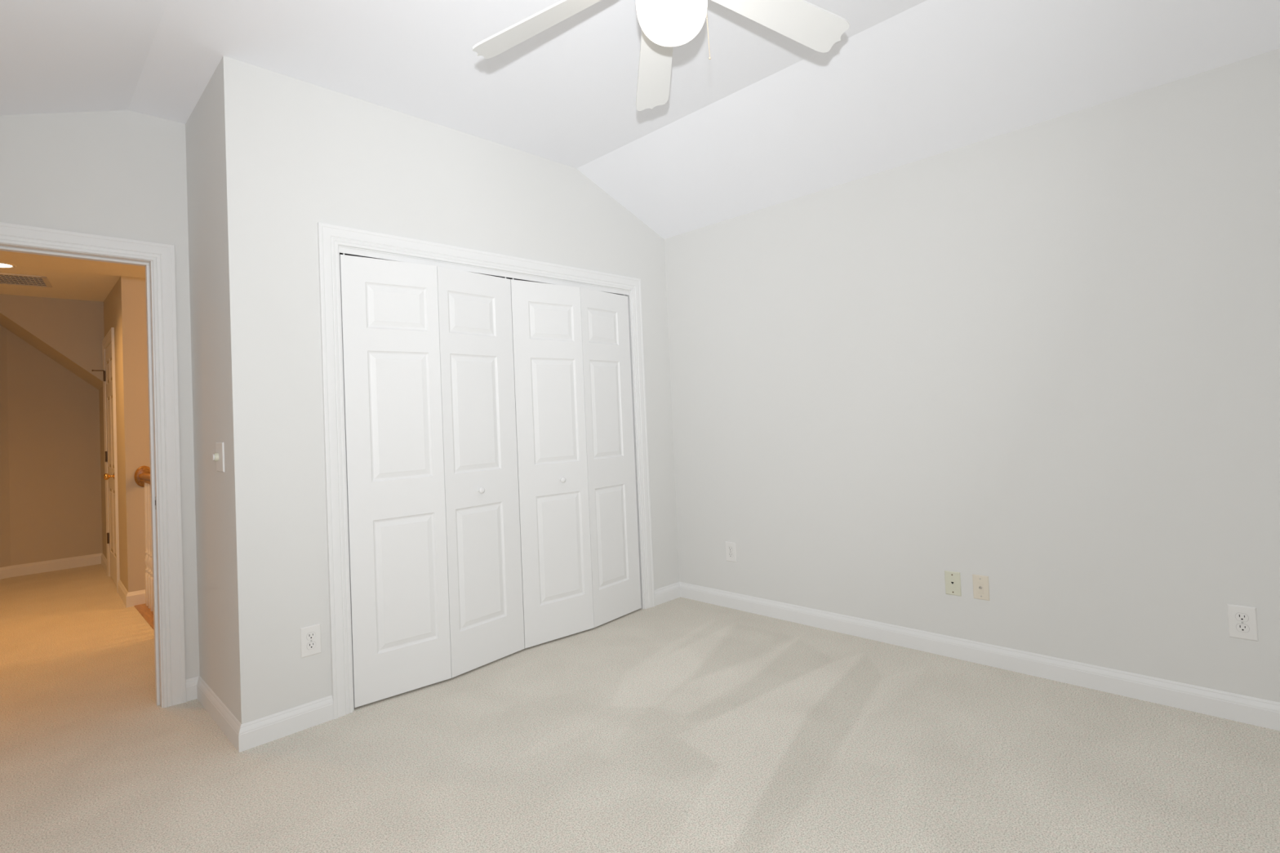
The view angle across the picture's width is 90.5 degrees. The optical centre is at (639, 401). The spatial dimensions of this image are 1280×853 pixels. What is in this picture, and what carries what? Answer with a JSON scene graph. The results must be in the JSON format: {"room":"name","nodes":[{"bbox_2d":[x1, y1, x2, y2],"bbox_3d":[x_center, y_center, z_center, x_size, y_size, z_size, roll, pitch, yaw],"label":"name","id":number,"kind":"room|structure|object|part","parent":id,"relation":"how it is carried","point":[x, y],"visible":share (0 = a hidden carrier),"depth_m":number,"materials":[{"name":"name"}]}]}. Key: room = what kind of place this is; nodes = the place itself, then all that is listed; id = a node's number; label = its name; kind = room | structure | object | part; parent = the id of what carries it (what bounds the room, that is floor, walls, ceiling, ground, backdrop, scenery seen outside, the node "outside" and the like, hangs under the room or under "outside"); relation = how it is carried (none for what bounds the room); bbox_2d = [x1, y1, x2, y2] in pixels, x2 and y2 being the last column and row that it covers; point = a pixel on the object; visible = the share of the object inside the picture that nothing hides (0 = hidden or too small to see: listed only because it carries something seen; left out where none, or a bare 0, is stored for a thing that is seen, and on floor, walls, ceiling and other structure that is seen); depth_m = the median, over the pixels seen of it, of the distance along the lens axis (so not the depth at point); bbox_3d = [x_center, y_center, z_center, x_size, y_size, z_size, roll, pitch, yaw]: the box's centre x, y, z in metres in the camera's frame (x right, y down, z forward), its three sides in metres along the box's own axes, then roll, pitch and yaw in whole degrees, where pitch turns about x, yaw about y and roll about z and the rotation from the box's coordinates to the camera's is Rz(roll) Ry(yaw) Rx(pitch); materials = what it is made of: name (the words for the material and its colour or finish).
{"room":"empty bedroom","nodes":[
{"label":"empty bedroom","id":0,"kind":"room"},
{"bbox_2d":[0,324,10,567],"bbox_3d":[-6.194,0.216,5.204,0.106,2.910,1.600,-3,-2,22],"label":"wall","id":1,"kind":"structure","parent":0,"point":[5,539],"depth_m":5.85,"materials":[{"name":"beige paint"}]},
{"bbox_2d":[0,552,106,579],"bbox_3d":[-5.559,1.551,5.549,0.768,0.104,1.384,-4,-2,45],"label":"baseboard","id":2,"kind":"structure","parent":1,"relation":"attached to","point":[20,570],"depth_m":6.03,"materials":[{"name":"white paint"}]},
{"bbox_2d":[0,293,104,390],"bbox_3d":[-5.529,-0.623,5.751,0.780,1.065,1.070,-4,-2,45],"label":"wall","id":3,"kind":"structure","parent":0,"point":[70,332],"depth_m":5.66,"materials":[{"name":"beige paint"}]},
{"bbox_2d":[6,328,102,565],"bbox_3d":[-5.632,0.216,6.196,0.115,2.910,0.765,-4,-2,45],"label":"wall","id":4,"kind":"structure","parent":0,"point":[54,437],"depth_m":6.08,"materials":[{"name":"beige paint"}]},
{"bbox_2d":[0,250,145,302],"bbox_3d":[-3.762,-0.973,4.860,4.733,0.096,4.600,-4,-2,45],"label":"ceiling","id":5,"kind":"structure","parent":0,"point":[69,278],"depth_m":4.63,"materials":[{"name":"white paint"}]},
{"bbox_2d":[0,262,16,268],"bbox_3d":[-4.309,-0.914,4.256,0.176,0.006,0.176,-4,-2,45],"label":"recessed light","id":6,"kind":"object","parent":5,"relation":"in","point":[5,265],"visible":1,"depth_m":4.29,"materials":[{"name":"white glass"}]},
{"bbox_2d":[0,272,52,287],"bbox_3d":[-4.747,-0.907,4.689,0.560,0.030,0.500,-1,-2,-39],"label":"ceiling vent","id":7,"kind":"object","parent":5,"relation":"in","point":[5,278],"visible":1,"depth_m":4.78,"materials":[{"name":"white metal"}]},
{"bbox_2d":[0,275,45,285],"bbox_3d":[-4.747,-0.907,4.689,0.500,0.007,0.440,-1,0,-39],"label":"grille","id":8,"kind":"object","parent":7,"relation":"attached to","point":[4,279],"depth_m":4.79,"materials":[{"name":"white metal"}]},
{"bbox_2d":[0,110,199,679],"bbox_3d":[-2.619,-0.006,2.591,0.115,2.910,1.291,-4,-2,45],"label":"wall","id":9,"kind":"structure","parent":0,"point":[122,174],"depth_m":2.86,"materials":[{"name":"white paint"}]},
{"bbox_2d":[0,222,186,707],"bbox_3d":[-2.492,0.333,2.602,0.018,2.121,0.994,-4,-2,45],"label":"door frame","id":10,"kind":"structure","parent":9,"relation":"attached to","point":[162,255],"depth_m":2.91,"materials":[{"name":"white paint"}]},
{"bbox_2d":[98,275,150,592],"bbox_3d":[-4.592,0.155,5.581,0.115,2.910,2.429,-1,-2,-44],"label":"wall","id":11,"kind":"structure","parent":0,"point":[131,286],"depth_m":4.72,"materials":[{"name":"beige paint"}]},
{"bbox_2d":[91,327,119,591],"bbox_3d":[-4.551,0.491,5.415,0.128,2.128,0.931,-1,-2,-44],"label":"door","id":12,"kind":"structure","parent":11,"relation":"in","point":[110,476],"depth_m":5.44,"materials":[{"name":"white paint"}]},
{"bbox_3d":[-4.331,0.614,5.177,0.073,0.064,0.064,-1,-2,-44],"label":"knob","id":13,"kind":"part","parent":12,"relation":"part of","materials":[{"name":"gold metal"}]},
{"bbox_3d":[-4.534,0.490,5.431,0.018,2.128,0.931,-1,-2,-44],"label":"casing","id":14,"kind":"part","parent":12,"relation":"part of","materials":[{"name":"white paint"}]},
{"bbox_2d":[117,579,145,607],"bbox_3d":[-3.899,1.462,4.893,0.629,0.104,0.168,-4,-2,45],"label":"baseboard","id":15,"kind":"structure","parent":11,"relation":"attached to","point":[135,597],"depth_m":4.67,"materials":[{"name":"white paint"}]},
{"bbox_2d":[185,69,234,715],"bbox_3d":[-1.903,-0.030,2.872,0.737,2.910,0.115,-4,-2,45],"label":"wall","id":16,"kind":"structure","parent":0,"point":[206,326],"depth_m":2.77,"materials":[{"name":"white paint"}]},
{"bbox_2d":[212,442,224,471],"bbox_3d":[-1.750,0.232,2.627,0.115,0.122,0.025,-4,-2,45],"label":"dimmer switch","id":17,"kind":"object","parent":16,"relation":"attached to","point":[219,456],"visible":1,"depth_m":2.62,"materials":[{"name":"white plastic"}]},
{"bbox_3d":[-1.766,0.233,2.642,0.035,0.035,0.014,-4,-2,45],"label":"dimmer knob","id":18,"kind":"part","parent":17,"relation":"part of","materials":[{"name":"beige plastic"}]},
{"bbox_2d":[339,253,528,281],"bbox_3d":[-1.218,-0.032,4.005,0.115,2.910,2.459,-4,-2,45],"label":"wall","id":19,"kind":"structure","parent":0,"point":[340,254],"depth_m":4.24,"materials":[{"name":"white paint"}]},
{"bbox_2d":[216,55,679,724],"bbox_3d":[-0.736,-0.067,3.446,0.115,2.910,2.574,-4,-2,45],"label":"wall","id":20,"kind":"structure","parent":0,"point":[295,155],"depth_m":2.69,"materials":[{"name":"white paint"}]},
{"bbox_2d":[300,623,321,657],"bbox_3d":[-1.371,0.999,2.645,0.007,0.122,0.079,-4,-2,45],"label":"electrical outlet","id":21,"kind":"object","parent":20,"relation":"attached to","point":[310,636],"visible":1,"depth_m":2.64,"materials":[{"name":"white plastic"}]},
{"bbox_2d":[306,641,315,649],"bbox_3d":[-1.369,1.018,2.643,0.002,0.029,0.035,-4,-2,45],"label":"receptacle","id":22,"kind":"object","parent":21,"relation":"attached to","point":[310,645],"depth_m":2.64,"materials":[{"name":"white plastic"}]},
{"bbox_2d":[306,631,315,639],"bbox_3d":[-1.371,0.979,2.644,0.002,0.029,0.035,-4,-2,45],"label":"receptacle","id":23,"kind":"object","parent":21,"relation":"attached to","point":[310,635],"depth_m":2.64,"materials":[{"name":"white plastic"}]},
{"bbox_2d":[339,253,524,707],"bbox_3d":[-0.963,0.325,3.090,0.091,2.008,0.887,-4,-2,45],"label":"bifold closet door","id":24,"kind":"structure","parent":20,"relation":"in","point":[434,540],"depth_m":3.01,"materials":[{"name":"white paint"}]},
{"bbox_3d":[-1.125,0.339,2.935,0.438,1.986,0.033,-1,-2,-39],"label":"door","id":25,"kind":"part","parent":24,"relation":"part of","materials":[{"name":"white paint"}]},
{"bbox_3d":[-0.814,0.333,3.249,0.033,1.986,0.451,-4,-2,39],"label":"door","id":26,"kind":"part","parent":24,"relation":"part of","materials":[{"name":"white paint"}]},
{"bbox_3d":[-0.803,0.450,3.201,0.033,0.032,0.032,-4,-2,39],"label":"knob","id":27,"kind":"part","parent":24,"relation":"part of","materials":[{"name":"white paint"}]},
{"bbox_2d":[339,246,629,295],"bbox_3d":[-0.718,-0.682,3.462,0.044,0.026,1.792,-4,-2,45],"label":"trim","id":28,"kind":"structure","parent":20,"relation":"attached to","point":[342,250],"depth_m":3.28,"materials":[{"name":"white paint"}]},
{"bbox_2d":[317,222,655,719],"bbox_3d":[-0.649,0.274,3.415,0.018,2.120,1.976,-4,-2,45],"label":"trim","id":29,"kind":"structure","parent":20,"relation":"attached to","point":[330,237],"depth_m":2.77,"materials":[{"name":"white paint"}]},
{"bbox_2d":[510,278,641,648],"bbox_3d":[-0.337,0.313,3.721,0.092,2.008,0.884,-4,-2,45],"label":"bifold closet door","id":30,"kind":"structure","parent":20,"relation":"in","point":[578,513],"depth_m":3.65,"materials":[{"name":"white paint"}]},
{"bbox_3d":[-0.494,0.327,3.572,0.450,1.986,0.033,-1,-2,-40],"label":"door","id":31,"kind":"part","parent":30,"relation":"part of","materials":[{"name":"white paint"}]},
{"bbox_3d":[-0.436,0.443,3.570,0.032,0.032,0.033,-1,-2,-40],"label":"knob","id":32,"kind":"part","parent":30,"relation":"part of","materials":[{"name":"white paint"}]},
{"bbox_3d":[-0.184,0.322,3.885,0.033,1.986,0.436,-4,-2,39],"label":"door","id":33,"kind":"part","parent":30,"relation":"part of","materials":[{"name":"white paint"}]},
{"bbox_2d":[186,582,1279,752],"bbox_3d":[-0.078,1.226,1.989,4.257,0.098,3.750,-4,-2,45],"label":"baseboard","id":34,"kind":"structure","parent":20,"relation":"attached to","point":[1258,712],"depth_m":2.72,"materials":[{"name":"white paint"}]},
{"bbox_2d":[0,564,1279,852],"bbox_3d":[-1.993,1.393,3.361,9.120,0.001,4.700,-4,-2,45],"label":"floor","id":35,"kind":"structure","parent":0,"point":[679,725],"depth_m":2.28,"materials":[{"name":"carpet"}]},
{"bbox_2d":[133,603,154,630],"bbox_3d":[-3.268,1.485,4.313,1.076,0.034,0.145,-4,-2,45],"label":"trim","id":36,"kind":"structure","parent":35,"relation":"on","point":[144,611],"depth_m":4.42,"materials":[{"name":"brown wood"}]},
{"bbox_2d":[133,466,153,613],"bbox_3d":[-3.294,0.962,4.335,1.090,1.015,0.114,-4,-2,45],"label":"stair railing","id":37,"kind":"object","parent":36,"relation":"on","point":[142,474],"visible":0.31,"depth_m":4.56,"materials":[{"name":"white wood"}]},
{"bbox_3d":[-3.307,0.538,4.338,1.072,0.061,0.062,-4,-2,45],"label":"handrail","id":38,"kind":"part","parent":37,"relation":"part of","materials":[{"name":"brown wood"}]},
{"bbox_2d":[0,0,1279,239],"bbox_3d":[-0.182,-1.335,2.046,4.437,0.576,3.950,-4,-2,45],"label":"ceiling","id":39,"kind":"structure","parent":0,"point":[771,118],"depth_m":2.62,"materials":[{"name":"white paint"}]},
{"bbox_2d":[471,0,849,111],"bbox_3d":[0.032,-1.228,1.881,1.154,0.461,1.202,-3,-1,15],"label":"ceiling fan","id":40,"kind":"object","parent":39,"relation":"hanging from","point":[665,24],"visible":1,"depth_m":2.00,"materials":[{"name":"white wood"}]},
{"bbox_3d":[-0.297,-1.179,1.963,0.489,0.006,0.134,-19,11,14],"label":"blade","id":41,"kind":"part","parent":40,"relation":"part of","materials":[{"name":"white wood"}]},
{"bbox_3d":[0.055,-1.206,2.252,0.134,0.006,0.489,-18,-12,-7],"label":"blade","id":42,"kind":"part","parent":40,"relation":"part of","materials":[{"name":"white wood"}]},
{"bbox_3d":[0.093,-1.158,1.865,0.209,0.188,0.209,-4,0,45],"label":"lamp shade","id":43,"kind":"part","parent":40,"relation":"part of","materials":[{"name":"white glass"}]},
{"bbox_3d":[0.197,-1.136,1.866,0.007,0.263,0.007,-4,0,45],"label":"pull chain","id":44,"kind":"part","parent":40,"relation":"part of","materials":[{"name":"gold metal"}]},
{"bbox_3d":[0.437,-1.233,2.005,0.489,0.006,0.134,11,-20,-21],"label":"blade","id":45,"kind":"part","parent":40,"relation":"part of","materials":[{"name":"white wood"}]},
{"bbox_2d":[664,48,1279,702],"bbox_3d":[1.230,-0.154,3.388,4.467,2.910,0.116,-4,-2,45],"label":"wall","id":46,"kind":"structure","parent":0,"point":[1041,361],"depth_m":2.83,"materials":[{"name":"white paint"}]},
{"bbox_2d":[725,541,736,562],"bbox_3d":[0.569,0.945,3.978,0.079,0.122,0.007,-4,-2,45],"label":"electrical outlet","id":47,"kind":"object","parent":46,"relation":"attached to","point":[731,550],"visible":1,"depth_m":3.97,"materials":[{"name":"white plastic"}]},
{"bbox_2d":[728,552,733,557],"bbox_3d":[0.568,0.964,3.975,0.035,0.029,0.002,-4,-2,45],"label":"receptacle","id":48,"kind":"object","parent":47,"relation":"attached to","point":[730,554],"depth_m":3.97,"materials":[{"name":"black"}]},
{"bbox_2d":[944,570,961,596],"bbox_3d":[1.504,0.876,3.050,0.071,0.113,0.007,-4,-2,45],"label":"phone jack","id":49,"kind":"object","parent":46,"relation":"attached to","point":[953,580],"visible":1,"depth_m":3.05,"materials":[{"name":"beige plastic"}]},
{"bbox_2d":[972,573,989,600],"bbox_3d":[1.588,0.870,2.959,0.069,0.113,0.017,-4,-2,45],"label":"cable jack","id":50,"kind":"object","parent":46,"relation":"attached to","point":[980,583],"visible":1,"depth_m":2.96,"materials":[{"name":"beige plastic"}]},
{"bbox_2d":[1226,604,1258,641],"bbox_3d":[2.221,0.816,2.339,0.079,0.122,0.007,-4,-2,45],"label":"electrical outlet","id":51,"kind":"object","parent":46,"relation":"attached to","point":[1242,620],"visible":1,"depth_m":2.34,"materials":[{"name":"white plastic"}]},
{"bbox_2d":[1235,613,1248,622],"bbox_3d":[2.218,0.796,2.337,0.035,0.029,0.002,-4,-2,45],"label":"receptacle","id":52,"kind":"object","parent":51,"relation":"attached to","point":[1240,617],"depth_m":2.34,"materials":[{"name":"white plastic"}]},
{"bbox_2d":[1235,623,1248,632],"bbox_3d":[2.220,0.835,2.337,0.035,0.029,0.002,-4,-2,45],"label":"receptacle","id":53,"kind":"object","parent":51,"relation":"attached to","point":[1240,628],"depth_m":2.34,"materials":[{"name":"white plastic"}]}
]}

